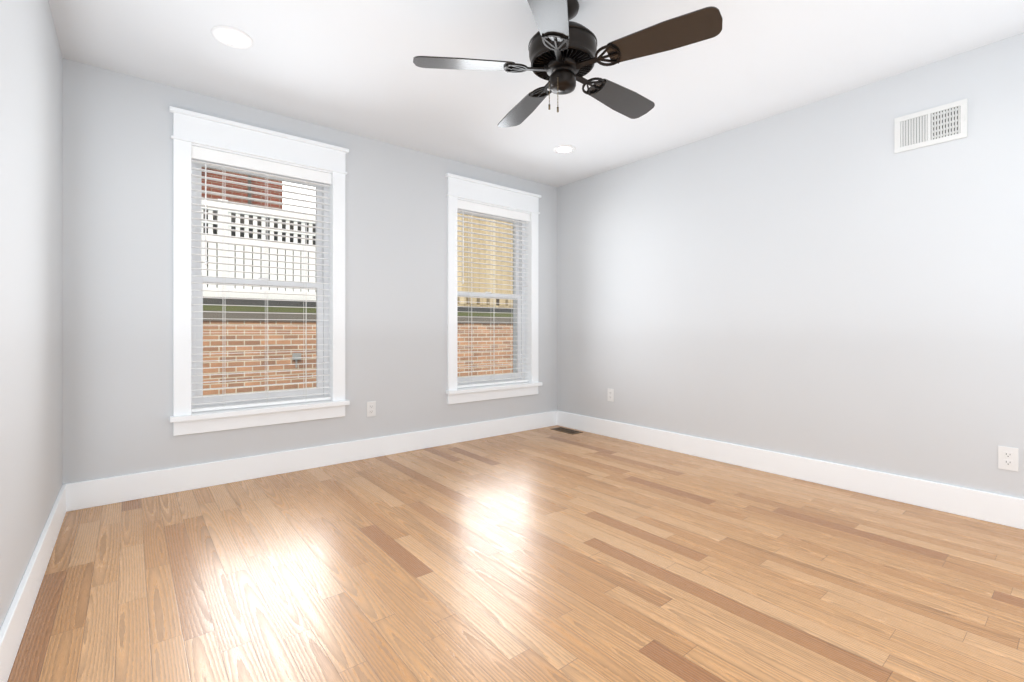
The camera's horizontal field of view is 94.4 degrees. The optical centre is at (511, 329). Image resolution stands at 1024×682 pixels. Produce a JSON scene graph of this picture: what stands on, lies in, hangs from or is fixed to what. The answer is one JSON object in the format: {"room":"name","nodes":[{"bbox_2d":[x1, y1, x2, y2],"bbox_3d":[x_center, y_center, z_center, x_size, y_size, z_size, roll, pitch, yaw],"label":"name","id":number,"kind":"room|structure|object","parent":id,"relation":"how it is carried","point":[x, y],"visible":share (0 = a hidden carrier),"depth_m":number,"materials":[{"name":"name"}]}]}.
{"room":"empty bedroom","nodes":[
{"label":"empty bedroom","id":0,"kind":"room"},
{"bbox_2d":[0,0,62,628],"bbox_3d":[-1.277,-0.240,0.897,0.300,2.440,4.600,0,0,-39],"label":"wall","id":1,"kind":"structure","parent":0,"point":[31,271],"depth_m":1.71,"materials":[{"name":"paint"}]},
{"bbox_2d":[0,484,65,681],"bbox_3d":[-1.154,0.906,0.996,0.016,0.148,4.000,0,0,-39],"label":"baseboard","id":2,"kind":"structure","parent":1,"relation":"attached to","point":[14,625],"depth_m":1.59,"materials":[{"name":"white paint"}]},
{"bbox_2d":[63,58,556,483],"bbox_3d":[-1.071,-0.240,3.826,3.700,2.440,0.300,0,0,-39],"label":"wall","id":3,"kind":"structure","parent":0,"point":[117,272],"depth_m":2.87,"materials":[{"name":"paint"}]},
{"bbox_2d":[169,106,349,435],"bbox_3d":[-1.679,-0.344,3.227,1.070,1.963,0.248,0,0,-39],"label":"window","id":4,"kind":"structure","parent":3,"relation":"in","point":[190,128],"depth_m":3.12,"materials":[{"name":"white paint"}]},
{"bbox_2d":[191,145,331,411],"bbox_3d":[-1.662,-0.310,3.205,0.848,1.643,0.068,0,0,-39],"label":"window blind","id":5,"kind":"object","parent":4,"relation":"attached to","point":[210,155],"visible":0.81,"depth_m":3.16,"materials":[{"name":"white plastic"}]},
{"bbox_2d":[367,401,375,416],"bbox_3d":[-1.076,0.608,3.625,0.070,0.114,0.007,0,0,-39],"label":"electrical outlet","id":6,"kind":"object","parent":3,"relation":"attached to","point":[371,408],"visible":1,"depth_m":3.62,"materials":[{"name":"white plastic"}]},
{"bbox_2d":[445,173,541,403],"bbox_3d":[-0.193,-0.344,4.427,1.070,1.963,0.248,0,0,-39],"label":"window","id":7,"kind":"structure","parent":3,"relation":"in","point":[477,191],"depth_m":4.46,"materials":[{"name":"white paint"}]},
{"bbox_2d":[457,199,529,387],"bbox_3d":[-0.176,-0.310,4.405,0.848,1.643,0.068,0,0,-39],"label":"window blind","id":8,"kind":"object","parent":7,"relation":"attached to","point":[484,209],"visible":0.77,"depth_m":4.39,"materials":[{"name":"white plastic"}]},
{"bbox_2d":[66,411,556,511],"bbox_3d":[-0.972,0.906,3.703,3.700,0.148,0.016,0,0,-39],"label":"baseboard","id":9,"kind":"structure","parent":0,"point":[99,492],"depth_m":3.19,"materials":[{"name":"white paint"}]},
{"bbox_2d":[7,425,1023,681],"bbox_3d":[0.280,1.040,2.153,4.300,0.120,4.600,0,0,-39],"label":"floor","id":10,"kind":"structure","parent":0,"point":[543,555],"depth_m":1.86,"materials":[{"name":"brown wood"}]},
{"bbox_2d":[552,427,582,433],"bbox_3d":[0.526,0.978,4.585,0.140,0.004,0.304,0,0,-39],"label":"floor air vent","id":11,"kind":"object","parent":10,"relation":"in","point":[565,430],"visible":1,"depth_m":4.58,"materials":[{"name":"brown metal"}]},
{"bbox_2d":[48,0,1023,186],"bbox_3d":[0.280,-1.535,2.153,4.300,0.150,4.600,0,0,-39],"label":"ceiling","id":12,"kind":"structure","parent":0,"point":[349,66],"depth_m":2.57,"materials":[{"name":"paint"}]},
{"bbox_2d":[211,26,252,48],"bbox_3d":[-1.397,-1.457,2.368,0.184,0.006,0.184,0,0,-39],"label":"recessed light","id":13,"kind":"object","parent":12,"relation":"in","point":[232,37],"visible":1,"depth_m":2.36,"materials":[{"name":"white"}]},
{"bbox_2d":[553,145,575,153],"bbox_3d":[0.424,-1.457,3.837,0.184,0.006,0.184,0,0,-39],"label":"recessed light","id":14,"kind":"object","parent":12,"relation":"in","point":[563,149],"visible":1,"depth_m":3.83,"materials":[{"name":"white"}]},
{"bbox_2d":[413,0,722,126],"bbox_3d":[0.261,-1.208,2.171,1.236,0.504,1.279,0,0,-39],"label":"ceiling fan","id":15,"kind":"object","parent":12,"relation":"hanging from","point":[563,53],"visible":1,"depth_m":2.04,"materials":[{"name":"black wood"}]},
{"bbox_2d":[557,33,1023,498],"bbox_3d":[1.836,-0.240,3.409,0.300,2.440,4.600,0,0,-39],"label":"wall","id":16,"kind":"structure","parent":0,"point":[835,279],"depth_m":2.99,"materials":[{"name":"paint"}]},
{"bbox_2d":[608,388,613,401],"bbox_3d":[0.900,0.598,4.325,0.007,0.114,0.070,0,0,-39],"label":"electrical outlet","id":17,"kind":"object","parent":16,"relation":"attached to","point":[610,394],"visible":1,"depth_m":4.32,"materials":[{"name":"white plastic"}]},
{"bbox_2d":[557,411,1023,529],"bbox_3d":[1.713,0.906,3.310,0.016,0.148,4.000,0,0,-39],"label":"baseboard","id":18,"kind":"structure","parent":16,"relation":"attached to","point":[1005,510],"depth_m":2.96,"materials":[{"name":"white paint"}]},
{"bbox_2d":[894,99,967,152],"bbox_3d":[2.288,-1.110,2.599,0.014,0.200,0.304,0,0,-39],"label":"air vent","id":19,"kind":"object","parent":16,"relation":"in","point":[936,125],"visible":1,"depth_m":2.59,"materials":[{"name":"white metal"}]},
{"bbox_2d":[998,446,1018,471],"bbox_3d":[2.479,0.645,2.368,0.007,0.114,0.070,0,0,-39],"label":"electrical outlet","id":20,"kind":"object","parent":16,"relation":"attached to","point":[1008,458],"visible":1,"depth_m":2.37,"materials":[{"name":"white plastic"}]},
{"label":"outside","id":21,"kind":"structure","parent":0,"visible":0},
{"bbox_2d":[202,167,282,208],"bbox_3d":[-12.014,-4.320,9.901,12.300,11.400,4.500,0,0,-39],"label":"building","id":22,"kind":"structure","parent":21,"point":[231,192],"depth_m":11.44,"materials":[{"name":"red brick"}]},
{"bbox_2d":[248,175,250,203],"bbox_3d":[-8.156,-3.475,9.738,5.100,4.170,0.060,0,0,-39],"label":"fire escape","id":23,"kind":"object","parent":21,"point":[249,195],"depth_m":11.25,"materials":[{"name":"grey"}]},
{"bbox_2d":[203,297,512,395],"bbox_3d":[-2.431,0.465,8.139,15.000,1.830,0.440,0,0,-39],"label":"brick wall","id":24,"kind":"structure","parent":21,"point":[277,351],"depth_m":7.07,"materials":[{"name":"brown brick"}]},
{"bbox_2d":[202,199,315,300],"bbox_3d":[-4.470,-1.145,6.622,5.922,1.390,0.360,0,0,-39],"label":"fence","id":25,"kind":"object","parent":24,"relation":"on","point":[252,256],"depth_m":7.04,"materials":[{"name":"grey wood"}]},
{"bbox_2d":[457,213,512,307],"bbox_3d":[0.766,-1.835,10.617,7.150,2.770,0.160,0,0,-39],"label":"fence","id":26,"kind":"object","parent":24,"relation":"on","point":[467,300],"depth_m":9.54,"materials":[{"name":"yellow wood"}]}
]}

